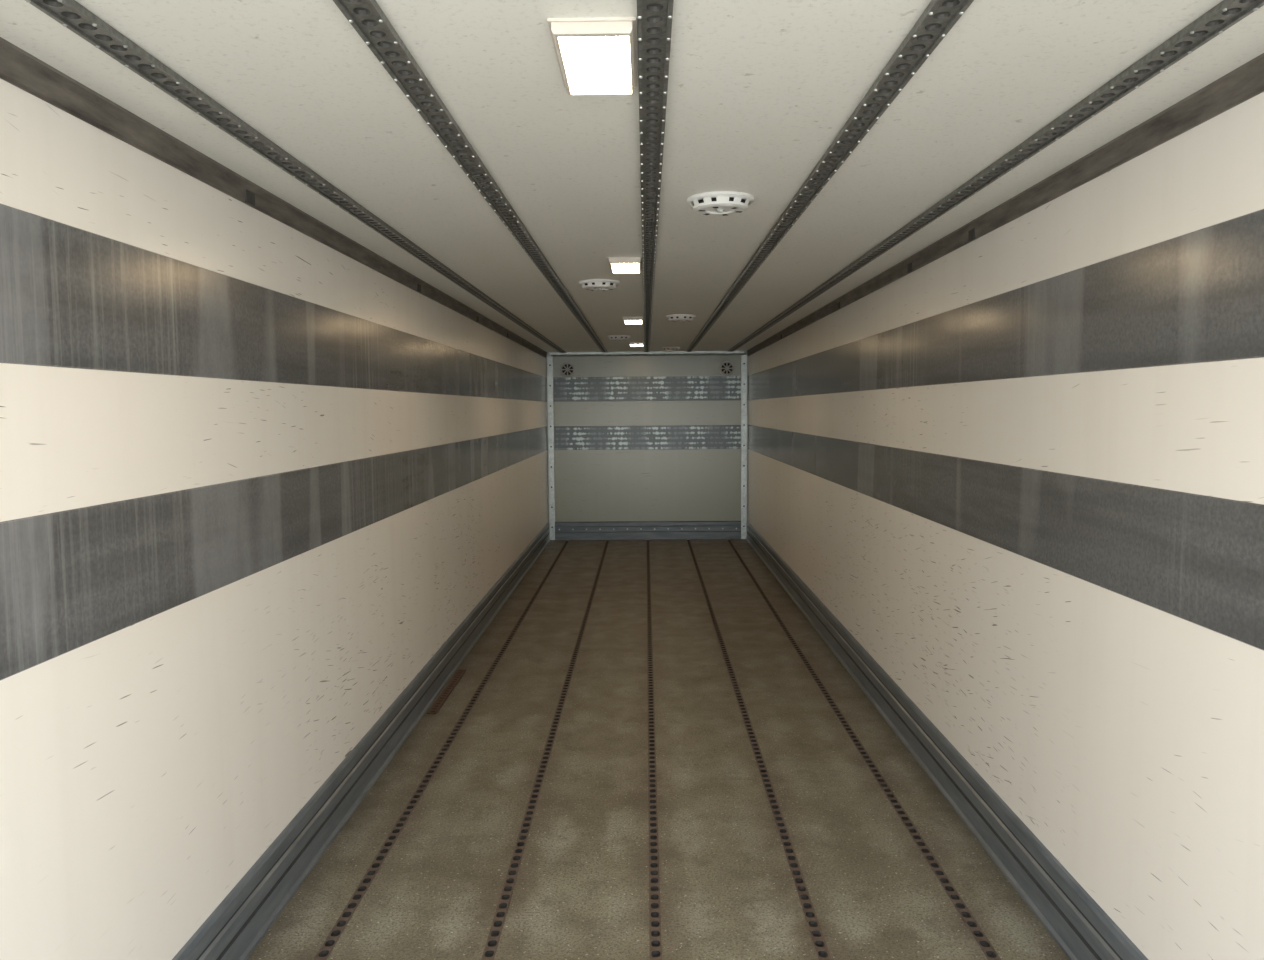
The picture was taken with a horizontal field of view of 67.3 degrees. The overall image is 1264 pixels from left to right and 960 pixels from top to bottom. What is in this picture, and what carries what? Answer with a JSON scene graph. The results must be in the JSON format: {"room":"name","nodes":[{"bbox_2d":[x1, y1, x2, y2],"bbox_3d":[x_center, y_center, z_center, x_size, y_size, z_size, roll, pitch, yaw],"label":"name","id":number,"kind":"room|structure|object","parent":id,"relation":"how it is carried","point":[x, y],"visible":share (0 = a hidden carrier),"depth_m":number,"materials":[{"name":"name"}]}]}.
{"room":"truck trailer interior","nodes":[
{"label":"truck trailer interior","id":0,"kind":"room"},
{"bbox_2d":[0,78,547,959],"bbox_3d":[-1.164,0.064,5.808,0.060,2.497,12.040,0,4,1],"label":"wall","id":1,"kind":"structure","parent":0,"point":[148,765],"depth_m":2.59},
{"bbox_2d":[0,203,546,401],"bbox_3d":[-1.138,-0.667,5.727,0.004,0.302,11.968,0,4,1],"label":"strip","id":2,"kind":"object","parent":1,"relation":"attached to","point":[71,297],"visible":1,"depth_m":2.51,"materials":[{"name":"grey metal"}]},
{"bbox_2d":[0,426,546,680],"bbox_3d":[-1.133,-0.069,5.772,0.004,0.298,11.968,0,4,1],"label":"strip","id":3,"kind":"object","parent":1,"relation":"attached to","point":[72,579],"visible":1,"depth_m":2.50,"materials":[{"name":"grey metal"}]},
{"bbox_2d":[0,37,546,357],"bbox_3d":[-1.132,-1.085,5.681,0.022,0.067,11.940,0,4,1],"label":"trim","id":4,"kind":"structure","parent":1,"relation":"attached to","point":[19,68],"depth_m":2.49,"materials":[{"name":"grey metal"}]},
{"bbox_2d":[172,522,550,959],"bbox_3d":[-1.112,1.081,5.846,0.030,0.222,11.945,0,4,1],"label":"baseboard","id":5,"kind":"structure","parent":1,"relation":"attached to","point":[235,928],"depth_m":3.60,"materials":[{"name":"grey metal"}]},
{"bbox_2d":[0,0,1263,351],"bbox_3d":[0.097,-1.156,5.669,2.480,0.060,11.980,0,4,1],"label":"ceiling","id":6,"kind":"structure","parent":0,"point":[758,91],"depth_m":2.30,"materials":[{"name":"metal"}]},
{"bbox_2d":[25,0,565,352],"bbox_3d":[-0.919,-1.109,5.667,0.062,0.018,11.900,0,4,1],"label":"ceiling track","id":7,"kind":"object","parent":6,"relation":"attached to","point":[71,14],"depth_m":2.23,"materials":[{"name":"grey metal"}]},
{"bbox_2d":[333,0,607,352],"bbox_3d":[-0.411,-1.112,5.659,0.062,0.018,11.900,0,4,1],"label":"ceiling track","id":8,"kind":"object","parent":6,"relation":"attached to","point":[366,17],"depth_m":2.24,"materials":[{"name":"grey metal"}]},
{"bbox_2d":[547,17,636,94],"bbox_3d":[-0.070,-0.830,1.879,0.158,0.024,0.352,0,4,1],"label":"ceiling light","id":9,"kind":"object","parent":6,"relation":"attached to","point":[595,56],"depth_m":1.82,"materials":[{"name":"white plastic"}]},
{"bbox_2d":[579,279,619,290],"bbox_3d":[-0.179,-1.070,5.238,0.224,0.045,0.224,0,4,1],"label":"ceiling vent","id":10,"kind":"object","parent":6,"relation":"attached to","point":[591,284],"depth_m":5.17,"materials":[{"name":"white plastic"}]},
{"bbox_2d":[607,335,630,340],"bbox_3d":[-0.124,-1.361,9.127,0.224,0.045,0.224,0,4,1],"label":"ceiling vent","id":11,"kind":"object","parent":6,"relation":"attached to","point":[612,337],"depth_m":9.05,"materials":[{"name":"white plastic"}]},
{"bbox_2d":[608,257,641,272],"bbox_3d":[-0.032,-1.032,4.577,0.158,0.024,0.352,0,4,1],"label":"ceiling light","id":12,"kind":"object","parent":6,"relation":"attached to","point":[627,264],"depth_m":4.50,"materials":[{"name":"white plastic"}]},
{"bbox_2d":[622,317,642,323],"bbox_3d":[0.009,-1.245,7.428,0.158,0.024,0.352,0,4,1],"label":"ceiling light","id":13,"kind":"object","parent":6,"relation":"attached to","point":[627,320],"depth_m":7.30,"materials":[{"name":"white plastic"}]},
{"bbox_2d":[629,342,643,346],"bbox_3d":[0.048,-1.448,10.141,0.158,0.024,0.352,0,4,1],"label":"ceiling light","id":14,"kind":"object","parent":6,"relation":"attached to","point":[632,344],"depth_m":9.99,"materials":[{"name":"white plastic"}]},
{"bbox_2d":[637,0,673,352],"bbox_3d":[0.097,-1.115,5.652,0.062,0.018,11.900,0,4,1],"label":"ceiling track","id":15,"kind":"object","parent":6,"relation":"attached to","point":[654,17],"depth_m":2.25,"materials":[{"name":"grey metal"}]},
{"bbox_2d":[661,347,679,351],"bbox_3d":[0.442,-1.498,10.913,0.224,0.045,0.224,0,4,1],"label":"ceiling vent","id":16,"kind":"object","parent":6,"relation":"attached to","point":[671,349],"depth_m":10.83,"materials":[{"name":"white plastic"}]},
{"bbox_2d":[666,314,695,321],"bbox_3d":[0.368,-1.218,7.175,0.224,0.045,0.224,0,4,1],"label":"ceiling vent","id":17,"kind":"object","parent":6,"relation":"attached to","point":[675,317],"depth_m":7.10,"materials":[{"name":"white plastic"}]},
{"bbox_2d":[687,191,753,215],"bbox_3d":[0.297,-0.920,3.186,0.224,0.045,0.224,0,4,1],"label":"ceiling vent","id":18,"kind":"object","parent":6,"relation":"attached to","point":[724,203],"depth_m":3.12,"materials":[{"name":"white plastic"}]},
{"bbox_2d":[686,0,973,351],"bbox_3d":[0.605,-1.119,5.644,0.062,0.018,11.900,0,4,1],"label":"ceiling track","id":19,"kind":"object","parent":6,"relation":"attached to","point":[939,16],"depth_m":2.26,"materials":[{"name":"grey metal"}]},
{"bbox_2d":[728,0,1263,351],"bbox_3d":[1.113,-1.122,5.637,0.062,0.018,11.900,0,4,1],"label":"ceiling track","id":20,"kind":"object","parent":6,"relation":"attached to","point":[1227,13],"depth_m":2.28,"materials":[{"name":"grey metal"}]},
{"bbox_2d":[546,351,747,540],"bbox_3d":[0.191,-0.391,11.762,2.480,2.497,0.060,0,4,1],"label":"wall","id":21,"kind":"structure","parent":0,"point":[647,484],"depth_m":11.74,"materials":[{"name":"grey metal"}]},
{"bbox_2d":[547,356,554,539],"bbox_3d":[-0.997,-0.385,11.731,0.065,2.267,0.037,0,4,1],"label":"trim","id":22,"kind":"structure","parent":21,"relation":"attached to","point":[549,358],"depth_m":11.71,"materials":[{"name":"metal"}]},
{"bbox_2d":[560,362,574,376],"bbox_3d":[-0.792,-1.355,11.661,0.184,0.184,0.026,0,4,1],"label":"air vent","id":23,"kind":"object","parent":21,"relation":"in","point":[567,369],"visible":1,"depth_m":11.66,"materials":[{"name":"grey plastic"}]},
{"bbox_2d":[553,376,740,401],"bbox_3d":[0.185,-1.121,11.675,2.300,0.298,0.006,0,4,1],"label":"strip","id":24,"kind":"object","parent":21,"relation":"attached to","point":[666,388],"visible":1,"depth_m":11.67,"materials":[{"name":"grey metal"}]},
{"bbox_2d":[550,351,743,355],"bbox_3d":[0.182,-1.548,11.630,2.380,0.050,0.030,0,4,1],"label":"trim","id":25,"kind":"structure","parent":21,"relation":"attached to","point":[650,353],"depth_m":11.62,"materials":[{"name":"metal"}]},
{"bbox_2d":[554,425,740,449],"bbox_3d":[0.190,-0.523,11.719,2.300,0.294,0.006,0,4,1],"label":"strip","id":26,"kind":"object","parent":21,"relation":"attached to","point":[670,436],"visible":1,"depth_m":11.71,"materials":[{"name":"grey metal"}]},
{"bbox_2d":[555,521,740,539],"bbox_3d":[0.198,0.626,11.796,2.420,0.225,0.024,0,4,1],"label":"baseboard","id":27,"kind":"structure","parent":21,"relation":"attached to","point":[609,530],"depth_m":11.79,"materials":[{"name":"metal"}]},
{"bbox_2d":[719,361,734,375],"bbox_3d":[1.163,-1.367,11.632,0.184,0.184,0.026,0,4,1],"label":"air vent","id":28,"kind":"object","parent":21,"relation":"in","point":[726,368],"visible":1,"depth_m":11.63,"materials":[{"name":"grey plastic"}]},
{"bbox_2d":[741,355,746,538],"bbox_3d":[1.378,-0.399,11.696,0.065,2.267,0.037,0,4,1],"label":"trim","id":29,"kind":"structure","parent":21,"relation":"attached to","point":[743,357],"depth_m":11.68,"materials":[{"name":"metal"}]},
{"bbox_2d":[247,539,1068,959],"bbox_3d":[0.114,1.244,5.848,2.480,0.120,11.980,0,4,1],"label":"floor","id":30,"kind":"structure","parent":0,"point":[728,891],"depth_m":3.84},
{"bbox_2d":[314,541,568,959],"bbox_3d":[-0.878,1.197,5.829,0.037,0.014,11.880,0,4,1],"label":"floor track","id":31,"kind":"object","parent":30,"relation":"on","point":[334,935],"visible":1,"depth_m":3.86,"materials":[{"name":"grey metal"}]},
{"bbox_2d":[427,669,465,713],"bbox_3d":[-1.064,1.215,5.499,0.050,0.006,0.854,0,4,1],"label":"wooden plank","id":32,"kind":"object","parent":30,"relation":"on","point":[443,696],"visible":1,"depth_m":5.44,"materials":[{"name":"brown wood"}]},
{"bbox_2d":[481,540,608,959],"bbox_3d":[-0.383,1.194,5.821,0.037,0.014,11.880,0,4,1],"label":"floor track","id":33,"kind":"object","parent":30,"relation":"on","point":[489,953],"visible":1,"depth_m":3.85,"materials":[{"name":"grey metal"}]},
{"bbox_2d":[646,540,661,959],"bbox_3d":[0.113,1.191,5.814,0.037,0.014,11.880,0,4,1],"label":"floor track","id":34,"kind":"object","parent":30,"relation":"on","point":[655,938],"visible":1,"depth_m":3.85,"materials":[{"name":"grey metal"}]},
{"bbox_2d":[687,540,830,959],"bbox_3d":[0.609,1.188,5.807,0.037,0.014,11.880,0,4,1],"label":"floor track","id":35,"kind":"object","parent":30,"relation":"on","point":[821,949],"visible":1,"depth_m":3.83,"materials":[{"name":"grey metal"}]},
{"bbox_2d":[727,540,1000,959],"bbox_3d":[1.105,1.185,5.800,0.037,0.014,11.880,0,4,1],"label":"floor track","id":36,"kind":"object","parent":30,"relation":"on","point":[980,937],"visible":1,"depth_m":3.83,"materials":[{"name":"grey metal"}]},
{"bbox_2d":[748,92,1263,959],"bbox_3d":[1.376,0.049,5.771,0.060,2.497,12.040,0,4,1],"label":"wall","id":37,"kind":"structure","parent":0,"point":[1126,734],"depth_m":2.75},
{"bbox_2d":[746,521,1147,959],"bbox_3d":[1.338,1.066,5.810,0.030,0.222,11.945,0,4,1],"label":"baseboard","id":38,"kind":"structure","parent":37,"relation":"attached to","point":[1079,926],"depth_m":3.55,"materials":[{"name":"grey metal"}]},
{"bbox_2d":[747,53,1263,355],"bbox_3d":[1.326,-1.100,5.645,0.022,0.067,11.940,0,4,1],"label":"trim","id":39,"kind":"structure","parent":37,"relation":"attached to","point":[1246,81],"depth_m":2.66,"materials":[{"name":"grey metal"}]},
{"bbox_2d":[748,209,1263,399],"bbox_3d":[1.338,-0.682,5.691,0.004,0.302,11.968,0,4,1],"label":"strip","id":40,"kind":"object","parent":37,"relation":"attached to","point":[1197,296],"visible":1,"depth_m":2.69,"materials":[{"name":"grey metal"}]},
{"bbox_2d":[748,425,1263,650],"bbox_3d":[1.342,-0.085,5.735,0.004,0.298,11.968,0,4,1],"label":"strip","id":41,"kind":"object","parent":37,"relation":"attached to","point":[1197,559],"visible":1,"depth_m":2.70,"materials":[{"name":"grey metal"}]}
]}

